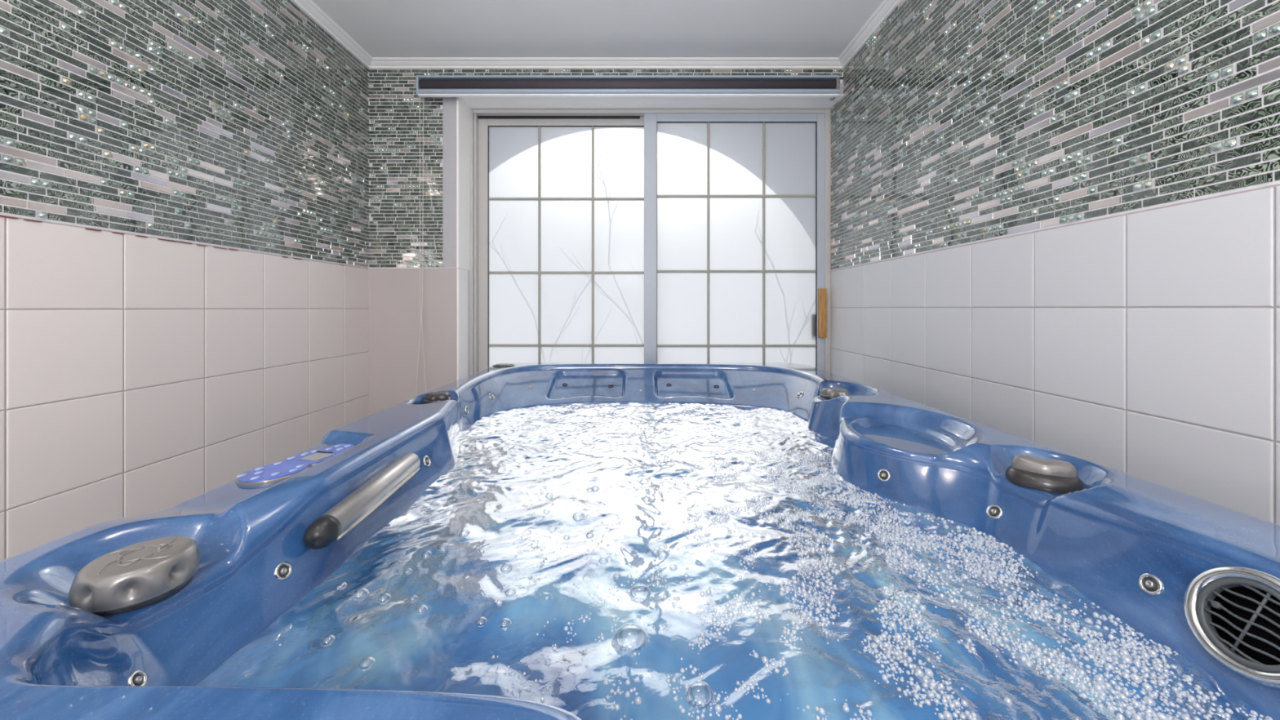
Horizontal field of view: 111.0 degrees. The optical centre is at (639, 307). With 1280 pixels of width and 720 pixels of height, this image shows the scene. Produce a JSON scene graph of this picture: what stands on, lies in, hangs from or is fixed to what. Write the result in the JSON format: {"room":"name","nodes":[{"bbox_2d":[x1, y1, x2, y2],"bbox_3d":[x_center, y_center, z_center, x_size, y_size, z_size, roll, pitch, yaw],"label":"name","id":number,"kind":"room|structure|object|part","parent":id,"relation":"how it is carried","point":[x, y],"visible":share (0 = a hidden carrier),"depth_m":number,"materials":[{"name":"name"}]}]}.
{"room":"hot tub room","nodes":[
{"label":"hot tub room","id":0,"kind":"room"},
{"bbox_2d":[0,0,369,560],"bbox_3d":[-1.318,0.004,0.325,0.129,2.293,4.050,0,0,0],"label":"wall","id":1,"kind":"structure","parent":0,"point":[184,184],"depth_m":1.18,"materials":[{"name":"tile"}]},
{"bbox_2d":[291,0,372,68],"bbox_3d":[-1.242,-1.128,0.225,0.042,0.030,3.650,0,0,0],"label":"trim","id":2,"kind":"structure","parent":1,"relation":"attached to","point":[309,7],"depth_m":1.78,"materials":[{"name":"paint"}]},
{"bbox_2d":[311,0,883,57],"bbox_3d":[-0.158,-1.193,0.304,2.410,0.100,4.009,0,0,0],"label":"ceiling","id":3,"kind":"structure","parent":0,"point":[382,28],"depth_m":1.79,"materials":[{"name":"paint"}]},
{"bbox_2d":[368,69,843,414],"bbox_3d":[-0.158,0.004,2.155,2.210,2.293,0.228,0,0,0],"label":"wall","id":4,"kind":"structure","parent":0,"point":[394,311],"depth_m":2.05,"materials":[{"name":"tile"}]},
{"bbox_3d":[-1.057,0.483,2.046,0.412,1.334,0.007,0,0,0],"label":"smooth panel","id":5,"kind":"part","parent":4,"relation":"part of","materials":[{"name":"white tile"}]},
{"bbox_2d":[457,268,467,380],"bbox_3d":[-0.847,0.383,2.099,0.009,1.134,0.112,0,0,0],"label":"trim","id":6,"kind":"structure","parent":4,"relation":"attached to","point":[462,274],"depth_m":2.09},
{"bbox_2d":[456,97,470,271],"bbox_3d":[-0.846,-0.587,2.109,0.010,0.806,0.140,0,0,0],"label":"trim","id":7,"kind":"structure","parent":4,"relation":"attached to","point":[463,110],"depth_m":2.09,"materials":[{"name":"white paint"}]},
{"bbox_2d":[368,57,843,69],"bbox_3d":[-0.158,-1.128,2.029,2.210,0.030,0.042,0,0,0],"label":"trim","id":8,"kind":"structure","parent":4,"relation":"attached to","point":[377,63],"depth_m":2.03,"materials":[{"name":"paint"}]},
{"bbox_2d":[469,108,831,375],"bbox_3d":[0.049,-0.013,2.219,1.795,1.947,0.101,0,0,0],"label":"sliding door","id":9,"kind":"structure","parent":4,"relation":"in","point":[597,235],"depth_m":2.20,"materials":[{"name":"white glass"}]},
{"bbox_3d":[-0.640,0.375,2.239,0.260,0.370,0.004,0,0,0],"label":"pane","id":10,"kind":"part","parent":9,"relation":"part of","materials":[{"name":"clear glass"}]},
{"bbox_3d":[-0.640,0.005,2.239,0.260,0.370,0.004,0,0,0],"label":"pane","id":11,"kind":"part","parent":9,"relation":"part of","materials":[{"name":"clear glass"}]},
{"bbox_3d":[-0.640,-0.367,2.239,0.260,0.375,0.004,0,0,0],"label":"pane","id":12,"kind":"part","parent":9,"relation":"part of","materials":[{"name":"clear glass"}]},
{"bbox_3d":[-0.640,-0.739,2.239,0.260,0.368,0.004,0,0,0],"label":"pane","id":13,"kind":"part","parent":9,"relation":"part of","materials":[{"name":"clear glass"}]},
{"bbox_3d":[-0.371,-0.021,2.239,0.913,1.892,0.028,0,0,0],"label":"sash","id":14,"kind":"part","parent":9,"relation":"part of","materials":[{"name":"white glass"}]},
{"bbox_3d":[-0.375,0.375,2.239,0.271,0.370,0.004,0,0,0],"label":"pane","id":15,"kind":"part","parent":9,"relation":"part of","materials":[{"name":"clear glass"}]},
{"bbox_3d":[-0.375,0.005,2.239,0.271,0.370,0.004,0,0,0],"label":"pane","id":16,"kind":"part","parent":9,"relation":"part of","materials":[{"name":"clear glass"}]},
{"bbox_3d":[-0.375,-0.367,2.239,0.271,0.375,0.004,0,0,0],"label":"pane","id":17,"kind":"part","parent":9,"relation":"part of","materials":[{"name":"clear glass"}]},
{"bbox_3d":[-0.375,-0.739,2.239,0.271,0.368,0.004,0,0,0],"label":"pane","id":18,"kind":"part","parent":9,"relation":"part of","materials":[{"name":"clear glass"}]},
{"bbox_3d":[-0.104,0.375,2.239,0.270,0.370,0.004,0,0,0],"label":"pane","id":19,"kind":"part","parent":9,"relation":"part of","materials":[{"name":"white glass"}]},
{"bbox_3d":[-0.104,0.005,2.239,0.270,0.370,0.004,0,0,0],"label":"pane","id":20,"kind":"part","parent":9,"relation":"part of","materials":[{"name":"white glass"}]},
{"bbox_3d":[-0.104,-0.367,2.239,0.270,0.375,0.004,0,0,0],"label":"pane","id":21,"kind":"part","parent":9,"relation":"part of","materials":[{"name":"white glass"}]},
{"bbox_3d":[-0.104,-0.739,2.239,0.270,0.368,0.004,0,0,0],"label":"pane","id":22,"kind":"part","parent":9,"relation":"part of","materials":[{"name":"white glass"}]},
{"bbox_2d":[415,75,839,396],"bbox_3d":[-0.060,-0.283,2.006,1.915,1.534,0.076,0,0,0],"label":"roller blind","id":23,"kind":"object","parent":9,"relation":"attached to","point":[427,86],"visible":0.92,"depth_m":1.97,"materials":[{"name":"metal"}]},
{"bbox_3d":[-0.991,-0.240,1.994,0.054,1.450,0.008,0,0,0],"label":"bead chain","id":24,"kind":"part","parent":23,"relation":"part of","materials":[{"name":"silver metal"}]},
{"bbox_3d":[-0.052,-1.038,2.008,1.891,0.009,0.072,0,0,0],"label":"rail","id":25,"kind":"part","parent":23,"relation":"part of","materials":[{"name":"metal"}]},
{"bbox_3d":[-0.052,-0.971,1.982,1.891,0.025,0.027,0,0,0],"label":"rail","id":26,"kind":"part","parent":23,"relation":"part of","materials":[{"name":"metal"}]},
{"bbox_3d":[0.213,0.373,2.205,0.259,0.369,0.004,0,0,0],"label":"pane","id":27,"kind":"part","parent":9,"relation":"part of","materials":[{"name":"white glass"}]},
{"bbox_3d":[0.213,0.003,2.205,0.259,0.372,0.004,0,0,0],"label":"pane","id":28,"kind":"part","parent":9,"relation":"part of","materials":[{"name":"white glass"}]},
{"bbox_3d":[0.213,-0.372,2.205,0.259,0.376,0.004,0,0,0],"label":"pane","id":29,"kind":"part","parent":9,"relation":"part of","materials":[{"name":"white glass"}]},
{"bbox_3d":[0.213,-0.744,2.205,0.259,0.369,0.004,0,0,0],"label":"pane","id":30,"kind":"part","parent":9,"relation":"part of","materials":[{"name":"white glass"}]},
{"bbox_3d":[0.481,-0.027,2.205,0.922,1.904,0.030,0,0,0],"label":"sash","id":31,"kind":"part","parent":9,"relation":"part of","materials":[{"name":"white glass"}]},
{"bbox_3d":[0.481,0.373,2.205,0.277,0.369,0.004,0,0,0],"label":"pane","id":32,"kind":"part","parent":9,"relation":"part of","materials":[{"name":"white glass"}]},
{"bbox_3d":[0.481,0.003,2.205,0.277,0.372,0.004,0,0,0],"label":"pane","id":33,"kind":"part","parent":9,"relation":"part of","materials":[{"name":"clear glass"}]},
{"bbox_3d":[0.481,-0.372,2.205,0.277,0.376,0.004,0,0,0],"label":"pane","id":34,"kind":"part","parent":9,"relation":"part of","materials":[{"name":"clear glass"}]},
{"bbox_3d":[0.481,-0.744,2.205,0.277,0.369,0.004,0,0,0],"label":"pane","id":35,"kind":"part","parent":9,"relation":"part of","materials":[{"name":"clear glass"}]},
{"bbox_3d":[0.751,0.373,2.205,0.262,0.369,0.004,0,0,0],"label":"pane","id":36,"kind":"part","parent":9,"relation":"part of","materials":[{"name":"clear glass"}]},
{"bbox_3d":[0.751,0.003,2.205,0.262,0.372,0.004,0,0,0],"label":"pane","id":37,"kind":"part","parent":9,"relation":"part of","materials":[{"name":"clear glass"}]},
{"bbox_3d":[0.751,-0.372,2.205,0.262,0.376,0.004,0,0,0],"label":"pane","id":38,"kind":"part","parent":9,"relation":"part of","materials":[{"name":"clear glass"}]},
{"bbox_3d":[0.751,-0.744,2.205,0.262,0.369,0.004,0,0,0],"label":"pane","id":39,"kind":"part","parent":9,"relation":"part of","materials":[{"name":"clear glass"}]},
{"bbox_3d":[0.903,0.025,2.179,0.038,0.242,0.022,0,0,0],"label":"pull handle","id":40,"kind":"part","parent":9,"relation":"part of","materials":[{"name":"brown wood"}]},
{"bbox_3d":[0.927,0.022,2.184,0.010,0.189,0.012,0,0,0],"label":"fixing plate","id":41,"kind":"part","parent":9,"relation":"part of","materials":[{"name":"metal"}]},
{"bbox_2d":[460,94,844,108],"bbox_3d":[0.048,-0.989,2.110,1.798,0.004,0.139,0,0,0],"label":"trim","id":42,"kind":"structure","parent":4,"relation":"attached to","point":[472,102],"depth_m":2.12,"materials":[{"name":"white paint"}]},
{"bbox_2d":[830,0,1279,524],"bbox_3d":[1.003,0.004,0.354,0.129,2.293,4.109,0,0,0],"label":"wall","id":43,"kind":"structure","parent":0,"point":[1055,224],"depth_m":0.94,"materials":[{"name":"tile"}]},
{"bbox_2d":[838,0,902,68],"bbox_3d":[0.926,-1.128,0.225,0.042,0.030,3.650,0,0,0],"label":"trim","id":44,"kind":"structure","parent":43,"relation":"attached to","point":[886,7],"depth_m":1.78,"materials":[{"name":"paint"}]},
{"bbox_3d":[-0.158,1.200,0.354,2.410,0.100,4.109,0,0,0],"label":"floor","id":45,"kind":"structure","parent":0,"visible":0},
{"bbox_2d":[0,362,1279,719],"bbox_3d":[0.052,0.695,0.965,1.405,0.909,2.130,0,0,0],"label":"hot tub","id":46,"kind":"object","parent":45,"relation":"on","point":[122,618],"visible":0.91,"depth_m":0.54,"materials":[{"name":"blue plastic"}]},
{"bbox_3d":[-0.517,0.273,0.455,0.091,0.038,0.091,0,0,-17],"label":"diverter knob","id":47,"kind":"part","parent":46,"relation":"part of","materials":[{"name":"silver metal"}]},
{"bbox_2d":[132,673,143,685],"bbox_3d":[-0.457,0.338,0.400,0.001,0.011,0.011,-32,10,-16],"label":"jet nozzle","id":48,"kind":"object","parent":46,"relation":"on","point":[135,675],"depth_m":0.40,"materials":[{"name":"silver metal"}]},
{"bbox_3d":[-0.580,0.269,0.757,0.090,0.012,0.188,0,0,12],"label":"control panel","id":49,"kind":"part","parent":46,"relation":"part of","materials":[{"name":"blue plastic"}]},
{"bbox_2d":[278,564,288,577],"bbox_3d":[-0.450,0.332,0.555,0.001,0.014,0.014,-25,-3,6],"label":"jet nozzle","id":50,"kind":"object","parent":46,"relation":"on","point":[283,566],"depth_m":0.55,"materials":[{"name":"silver metal"}]},
{"bbox_3d":[-0.582,0.273,1.269,0.077,0.032,0.076,0,0,38],"label":"diverter knob","id":51,"kind":"part","parent":46,"relation":"part of","materials":[{"name":"silver metal"}]},
{"bbox_2d":[195,402,1266,719],"bbox_3d":[0.019,0.373,0.941,1.142,0.016,1.599,0,0,0],"label":"water","id":52,"kind":"object","parent":46,"relation":"in","point":[507,464],"visible":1,"depth_m":0.56,"materials":[{"name":"liquid"}]},
{"bbox_2d":[611,622,648,643],"bbox_3d":[-0.010,0.364,0.490,0.043,0.016,0.043,0,0,0],"label":"bubble","id":53,"kind":"object","parent":52,"relation":"on","point":[628,624],"visible":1,"depth_m":0.50,"materials":[{"name":"clear liquid"}]},
{"bbox_2d":[629,582,650,594],"bbox_3d":[0.000,0.369,0.576,0.031,0.011,0.031,0,0,0],"label":"bubble","id":54,"kind":"object","parent":52,"relation":"on","point":[638,583],"visible":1,"depth_m":0.58,"materials":[{"name":"clear liquid"}]},
{"bbox_2d":[684,680,715,700],"bbox_3d":[0.057,0.365,0.418,0.031,0.011,0.031,0,0,0],"label":"bubble","id":55,"kind":"object","parent":52,"relation":"on","point":[694,682],"visible":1,"depth_m":0.42,"materials":[{"name":"clear liquid"}]},
{"bbox_2d":[480,448,1272,719],"bbox_3d":[0.189,0.371,0.672,0.782,0.017,0.969,0,0,0],"label":"foam","id":56,"kind":"object","parent":52,"relation":"on","point":[1100,677],"visible":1,"depth_m":0.52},
{"bbox_3d":[0.631,0.291,1.415,0.094,0.031,0.095,0,0,-11],"label":"diverter knob","id":57,"kind":"part","parent":46,"relation":"part of","materials":[{"name":"silver metal"}]},
{"bbox_2d":[879,471,888,479],"bbox_3d":[0.486,0.334,0.878,0.001,0.016,0.016,30,-18,-34],"label":"jet nozzle","id":58,"kind":"object","parent":46,"relation":"on","point":[886,475],"depth_m":0.88,"materials":[{"name":"silver metal"}]},
{"bbox_2d":[989,506,999,515],"bbox_3d":[0.587,0.337,0.728,0.001,0.017,0.017,39,-9,-11],"label":"jet nozzle","id":59,"kind":"object","parent":46,"relation":"on","point":[995,508],"depth_m":0.73,"materials":[{"name":"silver metal"}]},
{"bbox_3d":[0.662,0.287,0.722,0.097,0.043,0.079,0,0,36],"label":"diverter knob","id":60,"kind":"part","parent":46,"relation":"part of","materials":[{"name":"grey plastic"}]},
{"bbox_2d":[1142,577,1158,591],"bbox_3d":[0.593,0.321,0.511,0.001,0.015,0.015,23,0,0],"label":"jet nozzle","id":61,"kind":"object","parent":46,"relation":"on","point":[1152,589],"depth_m":0.51,"materials":[{"name":"silver metal"}]},
{"bbox_2d":[1183,565,1279,690],"bbox_3d":[0.596,0.307,0.425,0.055,0.099,0.101,0,0,0],"label":"grille","id":62,"kind":"object","parent":46,"relation":"attached to","point":[1232,613],"depth_m":0.44,"materials":[{"name":"silver metal"}]}
]}

